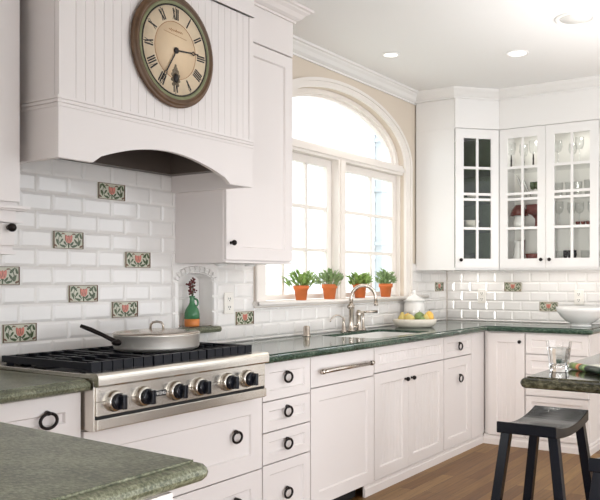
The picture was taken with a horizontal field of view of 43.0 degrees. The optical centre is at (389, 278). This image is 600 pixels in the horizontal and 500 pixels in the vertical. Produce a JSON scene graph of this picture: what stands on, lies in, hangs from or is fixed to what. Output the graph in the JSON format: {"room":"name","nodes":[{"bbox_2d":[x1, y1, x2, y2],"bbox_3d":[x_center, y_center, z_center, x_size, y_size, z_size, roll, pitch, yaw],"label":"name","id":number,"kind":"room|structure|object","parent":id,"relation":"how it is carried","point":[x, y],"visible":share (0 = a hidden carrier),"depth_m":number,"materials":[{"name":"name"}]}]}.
{"room":"kitchen","nodes":[
{"label":"kitchen","id":0,"kind":"room"},
{"bbox_2d":[0,55,446,363],"bbox_3d":[-0.972,-0.113,4.237,0.208,2.775,5.900,0,0,31],"label":"wall","id":1,"kind":"structure","parent":0,"point":[94,247],"depth_m":3.60,"materials":[{"name":"white tile"}]},
{"bbox_2d":[0,0,30,254],"bbox_3d":[-1.653,-0.795,2.627,0.354,1.408,0.635,0,0,31],"label":"upper cabinet","id":2,"kind":"object","parent":1,"relation":"attached to","point":[9,9],"visible":1,"depth_m":2.76,"materials":[{"name":"white paint"}]},
{"bbox_2d":[0,204,30,223],"bbox_3d":[-1.652,-0.239,2.627,0.340,0.061,0.635,0,0,31],"label":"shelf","id":3,"kind":"object","parent":2,"relation":"attached to","point":[7,211],"depth_m":2.77,"materials":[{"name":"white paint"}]},
{"bbox_2d":[20,0,254,192],"bbox_3d":[-1.113,-0.971,3.296,0.602,1.056,1.229,0,0,31],"label":"range hood","id":4,"kind":"object","parent":1,"relation":"attached to","point":[84,98],"visible":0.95,"depth_m":2.99,"materials":[{"name":"white paint"}]},
{"bbox_2d":[130,0,212,108],"bbox_3d":[-0.912,-0.968,3.192,0.027,0.481,0.456,0,0,31],"label":"wall clock","id":5,"kind":"object","parent":4,"relation":"attached to","point":[171,48],"visible":1,"depth_m":3.17,"materials":[{"name":"brown wood"}]},
{"bbox_2d":[184,277,199,326],"bbox_3d":[-1.061,0.122,4.032,0.080,0.263,0.081,0,0,31],"label":"flower vase","id":6,"kind":"object","parent":1,"relation":"on","point":[191,315],"visible":1,"depth_m":4.01,"materials":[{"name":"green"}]},
{"bbox_2d":[0,159,446,363],"bbox_3d":[-0.762,-0.112,4.491,0.004,0.946,4.950,0,0,31],"label":"tile backsplash","id":7,"kind":"structure","parent":1,"relation":"attached to","point":[61,195],"depth_m":3.54,"materials":[{"name":"tile"}]},
{"bbox_2d":[224,292,233,313],"bbox_3d":[-0.905,0.136,4.230,0.010,0.120,0.076,0,0,31],"label":"outlet","id":8,"kind":"object","parent":1,"relation":"attached to","point":[228,297],"visible":1,"depth_m":4.23,"materials":[{"name":"white plastic"}]},
{"bbox_2d":[175,0,313,265],"bbox_3d":[-0.769,-0.785,4.058,0.438,1.430,0.617,0,0,31],"label":"upper cabinet","id":9,"kind":"object","parent":1,"relation":"attached to","point":[238,226],"visible":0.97,"depth_m":3.96,"materials":[{"name":"white paint"}]},
{"bbox_2d":[215,263,226,265],"bbox_3d":[-0.895,-0.076,3.982,0.060,0.012,0.060,0,0,31],"label":"puck light","id":10,"kind":"object","parent":9,"relation":"attached to","point":[216,264],"depth_m":3.96,"materials":[{"name":"white plastic"}]},
{"bbox_2d":[253,77,428,306],"bbox_3d":[-0.300,-0.595,5.342,0.196,1.521,2.115,0,0,31],"label":"window","id":11,"kind":"structure","parent":1,"relation":"in","point":[334,163],"depth_m":5.23,"materials":[{"name":"white paint"}]},
{"bbox_2d":[281,269,318,299],"bbox_3d":[-0.583,0.035,4.788,0.207,0.199,0.232,0,0,31],"label":"potted plant","id":12,"kind":"object","parent":11,"relation":"on","point":[301,290],"visible":1,"depth_m":4.75,"materials":[{"name":"green plant"}]},
{"bbox_2d":[314,268,343,298],"bbox_3d":[-0.408,0.029,5.052,0.222,0.211,0.252,0,0,31],"label":"potted plant","id":13,"kind":"object","parent":11,"relation":"on","point":[329,290],"visible":0.98,"depth_m":5.01,"materials":[{"name":"green plant"}]},
{"bbox_2d":[346,272,374,297],"bbox_3d":[-0.211,0.040,5.377,0.199,0.188,0.189,0,0,-44],"label":"potted plant","id":14,"kind":"object","parent":11,"relation":"on","point":[355,279],"visible":0.93,"depth_m":5.34,"materials":[{"name":"green plant"}]},
{"bbox_2d":[374,267,396,296],"bbox_3d":[-0.033,0.023,5.682,0.201,0.222,0.177,0,0,-27],"label":"potted plant","id":15,"kind":"object","parent":11,"relation":"on","point":[385,288],"visible":1,"depth_m":5.64,"materials":[{"name":"green plant"}]},
{"bbox_2d":[293,35,418,104],"bbox_3d":[-0.264,-1.457,5.258,0.085,0.084,1.977,0,0,31],"label":"trim","id":16,"kind":"structure","parent":1,"relation":"attached to","point":[306,50],"depth_m":5.23,"materials":[{"name":"white paint"}]},
{"bbox_2d":[293,0,599,90],"bbox_3d":[0.932,-1.540,2.063,5.700,0.080,7.700,0,0,31],"label":"ceiling","id":17,"kind":"structure","parent":0,"point":[439,43],"depth_m":4.71,"materials":[{"name":"white paint"}]},
{"bbox_2d":[382,52,399,57],"bbox_3d":[0.005,-1.495,5.030,0.124,0.008,0.124,0,0,31],"label":"recessed light","id":18,"kind":"object","parent":17,"relation":"in","point":[386,54],"visible":1,"depth_m":5.02,"materials":[{"name":"white paint"}]},
{"bbox_2d":[505,49,529,57],"bbox_3d":[0.846,-1.495,4.997,0.160,0.008,0.160,0,0,31],"label":"recessed light","id":19,"kind":"object","parent":17,"relation":"in","point":[513,53],"visible":1,"depth_m":5.00,"materials":[{"name":"white paint"}]},
{"bbox_2d":[554,11,596,25],"bbox_3d":[1.067,-1.495,4.331,0.240,0.008,0.240,0,0,31],"label":"recessed light","id":20,"kind":"object","parent":17,"relation":"in","point":[575,18],"visible":1,"depth_m":4.33,"materials":[{"name":"white paint"}]},
{"bbox_2d":[349,432,599,499],"bbox_3d":[0.932,1.300,2.063,5.700,0.050,7.700,0,0,31],"label":"floor","id":21,"kind":"structure","parent":0,"point":[468,475],"depth_m":4.76,"materials":[{"name":"brown wood"}]},
{"bbox_2d":[0,392,80,437],"bbox_3d":[-1.485,0.802,2.670,0.603,0.796,0.480,0,0,31],"label":"base cabinet","id":22,"kind":"object","parent":21,"relation":"on","point":[61,414],"visible":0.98,"depth_m":2.62,"materials":[{"name":"white paint"}]},
{"bbox_2d":[0,370,90,403],"bbox_3d":[-1.559,0.382,2.509,0.636,0.042,0.828,0,0,31],"label":"countertop","id":23,"kind":"structure","parent":22,"relation":"on","point":[14,386],"depth_m":2.61,"materials":[{"name":"green stone"}]},
{"bbox_2d":[0,422,207,499],"bbox_3d":[-1.015,0.818,1.356,0.972,0.913,1.058,0,0,31],"label":"countertop","id":24,"kind":"structure","parent":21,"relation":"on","point":[36,464],"depth_m":1.45,"materials":[{"name":"green stone"}]},
{"bbox_2d":[80,397,261,499],"bbox_3d":[-1.106,0.876,3.310,0.603,0.647,0.993,0,0,31],"label":"base cabinet","id":25,"kind":"object","parent":21,"relation":"on","point":[227,439],"visible":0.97,"depth_m":3.32,"materials":[{"name":"white paint"}]},
{"bbox_2d":[0,342,268,431],"bbox_3d":[-1.064,0.429,3.257,0.702,0.244,0.946,0,0,31],"label":"rangetop","id":26,"kind":"object","parent":25,"relation":"on","point":[127,388],"visible":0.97,"depth_m":3.00,"materials":[{"name":"silver metal"}]},
{"bbox_2d":[80,320,199,352],"bbox_3d":[-1.041,0.245,3.294,0.372,0.126,0.505,0,0,31],"label":"saute pan","id":27,"kind":"object","parent":26,"relation":"on","point":[149,340],"visible":1,"depth_m":3.17,"materials":[{"name":"silver metal"}]},
{"bbox_2d":[260,358,309,499],"bbox_3d":[-0.766,0.802,3.883,0.603,0.796,0.428,0,0,31],"label":"base cabinet","id":28,"kind":"object","parent":21,"relation":"on","point":[285,468],"visible":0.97,"depth_m":3.75,"materials":[{"name":"white paint"}]},
{"bbox_2d":[307,348,374,499],"bbox_3d":[-0.484,0.840,4.333,0.626,0.871,0.626,0,0,31],"label":"dishwasher","id":29,"kind":"object","parent":21,"relation":"on","point":[341,392],"visible":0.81,"depth_m":4.19,"materials":[{"name":"white paint"}]},
{"bbox_2d":[372,338,443,479],"bbox_3d":[-0.093,0.802,5.003,0.618,0.796,0.919,0,0,31],"label":"base cabinet","id":30,"kind":"object","parent":21,"relation":"on","point":[408,377],"visible":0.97,"depth_m":4.80,"materials":[{"name":"white paint"}]},
{"bbox_2d":[226,320,599,363],"bbox_3d":[0.303,0.382,4.863,1.438,0.042,3.200,0,0,31],"label":"countertop","id":31,"kind":"structure","parent":30,"relation":"on","point":[283,349],"depth_m":4.72,"materials":[{"name":"green stone"}]},
{"bbox_2d":[303,326,310,336],"bbox_3d":[-0.526,0.328,4.746,0.052,0.067,0.052,0,0,31],"label":"air gap","id":32,"kind":"object","parent":31,"relation":"on","point":[306,329],"visible":1,"depth_m":4.73,"materials":[{"name":"silver metal"}]},
{"bbox_2d":[330,314,346,331],"bbox_3d":[-0.347,0.300,5.086,0.043,0.122,0.138,0,0,42],"label":"soap dispenser","id":33,"kind":"object","parent":31,"relation":"on","point":[343,319],"visible":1,"depth_m":5.11,"materials":[{"name":"silver metal"}]},
{"bbox_2d":[347,284,377,331],"bbox_3d":[-0.180,0.197,5.227,0.164,0.328,0.277,0,0,31],"label":"faucet","id":34,"kind":"object","parent":31,"relation":"on","point":[359,313],"visible":1,"depth_m":5.21,"materials":[{"name":"silver metal"}]},
{"bbox_2d":[336,332,413,337],"bbox_3d":[-0.083,0.481,4.989,0.416,0.208,0.736,0,0,31],"label":"sink","id":35,"kind":"object","parent":31,"relation":"in","point":[371,334],"visible":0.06,"depth_m":5.31,"materials":[{"name":"white ceramic"}]},
{"bbox_2d":[403,290,425,315],"bbox_3d":[0.191,0.223,5.902,0.180,0.276,0.180,0,0,31],"label":"canister","id":36,"kind":"object","parent":31,"relation":"on","point":[413,303],"visible":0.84,"depth_m":5.84,"materials":[{"name":"white ceramic"}]},
{"bbox_2d":[393,318,436,327],"bbox_3d":[0.185,0.330,5.638,0.310,0.063,0.266,0,0,31],"label":"dish","id":37,"kind":"object","parent":31,"relation":"on","point":[401,323],"visible":0.89,"depth_m":5.54,"materials":[{"name":"white ceramic"}]},
{"bbox_2d":[398,311,404,318],"bbox_3d":[0.091,0.287,5.630,0.072,0.097,0.072,0,0,31],"label":"pear","id":38,"kind":"object","parent":37,"relation":"in","point":[401,316],"visible":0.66,"depth_m":5.61,"materials":[{"name":"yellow food"}]},
{"bbox_2d":[404,313,414,319],"bbox_3d":[0.145,0.296,5.592,0.082,0.092,0.082,0,0,31],"label":"lemon","id":39,"kind":"object","parent":37,"relation":"in","point":[409,316],"visible":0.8,"depth_m":5.57,"materials":[{"name":"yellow food"}]},
{"bbox_2d":[414,310,423,319],"bbox_3d":[0.221,0.285,5.650,0.088,0.098,0.088,0,0,31],"label":"artichoke","id":40,"kind":"object","parent":37,"relation":"in","point":[419,314],"visible":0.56,"depth_m":5.62,"materials":[{"name":"green food"}]},
{"bbox_2d":[426,310,433,318],"bbox_3d":[0.295,0.283,5.660,0.072,0.106,0.072,0,0,31],"label":"lemon","id":41,"kind":"object","parent":37,"relation":"in","point":[429,313],"visible":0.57,"depth_m":5.63,"materials":[{"name":"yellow food"}]},
{"bbox_2d":[555,306,599,326],"bbox_3d":[1.451,0.287,5.720,0.380,0.148,0.380,0,0,31],"label":"serving bowl","id":42,"kind":"object","parent":31,"relation":"on","point":[578,316],"visible":1,"depth_m":5.61,"materials":[{"name":"white ceramic"}]},
{"bbox_2d":[363,434,482,497],"bbox_3d":[0.287,1.238,5.131,0.018,0.074,1.720,0,0,31],"label":"baseboard","id":43,"kind":"structure","parent":21,"relation":"on","point":[404,473],"depth_m":4.96,"materials":[{"name":"white paint"}]},
{"bbox_2d":[441,334,470,449],"bbox_3d":[0.253,0.802,5.602,0.603,0.796,0.459,0,0,31],"label":"base cabinet","id":44,"kind":"object","parent":21,"relation":"on","point":[457,349],"visible":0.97,"depth_m":5.46,"materials":[{"name":"white paint"}]},
{"bbox_2d":[471,332,484,438],"bbox_3d":[0.438,0.802,5.936,0.582,0.796,0.300,0,0,31],"label":"cabinet filler","id":45,"kind":"object","parent":21,"relation":"on","point":[477,339],"visible":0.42,"depth_m":5.75,"materials":[{"name":"white paint"}]},
{"bbox_2d":[485,331,526,437],"bbox_3d":[0.983,0.802,5.949,0.338,0.796,0.511,0,0,31],"label":"base cabinet","id":46,"kind":"object","parent":21,"relation":"on","point":[505,352],"visible":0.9,"depth_m":5.77,"materials":[{"name":"white paint"}]},
{"bbox_2d":[491,405,592,499],"bbox_3d":[0.709,0.951,3.456,0.411,0.649,0.512,0,0,31],"label":"stool","id":47,"kind":"object","parent":21,"relation":"on","point":[554,424],"visible":1,"depth_m":3.39,"materials":[{"name":"black paint"}]},
{"bbox_2d":[520,353,599,393],"bbox_3d":[1.548,0.818,3.115,1.512,0.913,1.662,0,0,31],"label":"kitchen island","id":48,"kind":"object","parent":21,"relation":"on","point":[573,380],"visible":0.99,"depth_m":2.75,"materials":[{"name":"stone"}]},
{"bbox_2d":[546,340,571,371],"bbox_3d":[0.661,0.301,2.943,0.095,0.118,0.100,0,0,31],"label":"water tumbler","id":49,"kind":"object","parent":48,"relation":"on","point":[559,351],"visible":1,"depth_m":2.91,"materials":[{"name":"clear glass"}]},
{"bbox_2d":[569,362,599,373],"bbox_3d":[0.831,0.346,2.892,0.145,0.027,0.310,0,0,-20],"label":"magazine","id":50,"kind":"object","parent":48,"relation":"on","point":[595,368],"visible":0.99,"depth_m":2.92,"materials":[{"name":"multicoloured paper"}]},
{"bbox_2d":[526,333,599,444],"bbox_3d":[1.362,0.802,5.781,0.480,0.796,0.535,0,0,31],"label":"base cabinet","id":51,"kind":"object","parent":21,"relation":"on","point":[583,346],"visible":0.49,"depth_m":5.57,"materials":[{"name":"white paint"}]},
{"bbox_2d":[483,433,599,455],"bbox_3d":[1.213,1.238,5.850,0.840,0.074,0.498,0,0,31],"label":"baseboard","id":52,"kind":"structure","parent":51,"relation":"attached to","point":[572,448],"depth_m":5.62,"materials":[{"name":"white paint"}]},
{"bbox_2d":[589,457,599,499],"bbox_3d":[0.936,0.951,2.779,0.411,0.649,0.512,0,0,31],"label":"stool","id":53,"kind":"object","parent":21,"relation":"on","point":[594,463],"visible":1,"depth_m":2.65,"materials":[{"name":"black paint"}]},
{"bbox_2d":[447,270,599,324],"bbox_3d":[2.058,-0.113,5.777,3.550,2.775,0.162,0,0,31],"label":"wall","id":54,"kind":"structure","parent":0,"point":[518,296],"depth_m":6.27,"materials":[{"name":"white tile"}]},
{"bbox_2d":[415,86,512,270],"bbox_3d":[0.625,-0.785,6.152,0.680,1.428,0.657,0,0,31],"label":"upper cabinet","id":55,"kind":"object","parent":54,"relation":"attached to","point":[457,127],"visible":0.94,"depth_m":6.01,"materials":[{"name":"white paint"}]},
{"bbox_2d":[464,220,475,226],"bbox_3d":[0.666,-0.445,6.184,0.139,0.070,0.140,0,0,31],"label":"bowl","id":56,"kind":"object","parent":55,"relation":"on","point":[467,223],"visible":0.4,"depth_m":6.13,"materials":[{"name":"white ceramic"}]},
{"bbox_2d":[454,167,489,178],"bbox_3d":[0.620,-0.879,6.209,0.574,0.016,0.522,0,0,31],"label":"shelf","id":57,"kind":"object","parent":55,"relation":"attached to","point":[469,172],"depth_m":6.10,"materials":[{"name":"white wood"}]},
{"bbox_2d":[454,197,489,205],"bbox_3d":[0.620,-0.641,6.209,0.574,0.016,0.522,0,0,31],"label":"shelf","id":58,"kind":"object","parent":55,"relation":"attached to","point":[467,201],"depth_m":6.00,"materials":[{"name":"white wood"}]},
{"bbox_2d":[454,227,489,233],"bbox_3d":[0.620,-0.401,6.209,0.574,0.016,0.522,0,0,31],"label":"shelf","id":59,"kind":"object","parent":55,"relation":"attached to","point":[466,230],"depth_m":5.98,"materials":[{"name":"white wood"}]},
{"bbox_2d":[478,289,485,302],"bbox_3d":[0.785,0.147,6.434,0.076,0.120,0.010,0,0,31],"label":"outlet","id":60,"kind":"object","parent":54,"relation":"attached to","point":[481,292],"visible":1,"depth_m":6.43,"materials":[{"name":"white plastic"}]},
{"bbox_2d":[499,75,599,270],"bbox_3d":[1.325,-0.785,5.895,0.920,1.428,0.404,0,0,31],"label":"upper cabinet","id":61,"kind":"object","parent":54,"relation":"attached to","point":[550,116],"visible":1,"depth_m":5.90,"materials":[{"name":"white paint"}]},
{"bbox_2d":[513,241,520,258],"bbox_3d":[1.040,-0.199,6.090,0.100,0.215,0.100,0,0,31],"label":"vase","id":62,"kind":"object","parent":61,"relation":"on","point":[517,248],"visible":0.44,"depth_m":6.06,"materials":[{"name":"white ceramic"}]},
{"bbox_2d":[513,215,525,226],"bbox_3d":[1.044,-0.459,6.077,0.100,0.100,0.100,0,0,31],"label":"pitcher","id":63,"kind":"object","parent":61,"relation":"on","point":[517,219],"visible":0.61,"depth_m":6.04,"materials":[{"name":"white ceramic"}]},
{"bbox_2d":[510,205,528,216],"bbox_3d":[1.044,-0.552,6.077,0.148,0.085,0.150,0,0,31],"label":"bowl","id":64,"kind":"object","parent":63,"relation":"on","point":[516,211],"visible":0.79,"depth_m":6.03,"materials":[{"name":"red ceramic"}]},
{"bbox_2d":[524,179,530,196],"bbox_3d":[1.105,-0.752,6.090,0.075,0.183,0.196,0,0,14],"label":"plate","id":65,"kind":"object","parent":61,"relation":"on","point":[525,184],"visible":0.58,"depth_m":6.14,"materials":[{"name":"white ceramic"}]},
{"bbox_2d":[525,253,536,257],"bbox_3d":[1.164,-0.146,6.005,0.168,0.110,0.170,0,0,31],"label":"bowl","id":66,"kind":"object","parent":61,"relation":"on","point":[531,255],"visible":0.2,"depth_m":5.94,"materials":[{"name":"red ceramic"}]},
{"bbox_2d":[526,204,536,225],"bbox_3d":[1.169,-0.499,6.003,0.170,0.180,0.170,0,0,31],"label":"compote","id":67,"kind":"object","parent":61,"relation":"on","point":[531,209],"visible":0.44,"depth_m":5.95,"materials":[{"name":"red ceramic"}]},
{"bbox_2d":[530,182,534,189],"bbox_3d":[1.136,-0.710,5.987,0.047,0.120,0.048,0,0,31],"label":"cup","id":68,"kind":"object","parent":61,"relation":"on","point":[532,184],"visible":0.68,"depth_m":5.97,"materials":[{"name":"green ceramic"}]},
{"bbox_2d":[511,193,599,201],"bbox_3d":[1.310,-0.644,5.959,0.784,0.010,0.265,0,0,31],"label":"shelf","id":69,"kind":"object","parent":61,"relation":"attached to","point":[576,199],"depth_m":5.99,"materials":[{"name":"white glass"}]},
{"bbox_2d":[511,225,599,230],"bbox_3d":[1.310,-0.404,5.959,0.784,0.010,0.265,0,0,31],"label":"shelf","id":70,"kind":"object","parent":61,"relation":"attached to","point":[576,228],"depth_m":6.01,"materials":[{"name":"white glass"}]},
{"bbox_2d":[563,250,567,257],"bbox_3d":[1.357,-0.157,5.821,0.040,0.130,0.040,0,0,31],"label":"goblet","id":71,"kind":"object","parent":61,"relation":"on","point":[565,252],"visible":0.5,"depth_m":5.81,"materials":[{"name":"black glass"}]},
{"bbox_2d":[574,290,583,304],"bbox_3d":[1.507,0.145,6.005,0.076,0.120,0.010,0,0,31],"label":"outlet","id":72,"kind":"object","parent":54,"relation":"attached to","point":[578,294],"visible":1,"depth_m":6.00,"materials":[{"name":"white plastic"}]},
{"label":"outside","id":73,"kind":"structure","parent":0,"visible":0},
{"bbox_3d":[-2.720,1.452,7.424,5.750,0.245,18.000,0,0,31],"label":"ground","id":74,"kind":"structure","parent":73,"visible":0},
{"bbox_2d":[266,97,386,299],"bbox_3d":[-1.116,-1.235,10.832,2.035,5.120,7.500,0,0,31],"label":"sky","id":75,"kind":"structure","parent":74,"relation":"on","point":[314,120],"depth_m":9.76,"materials":[{"name":"white"}]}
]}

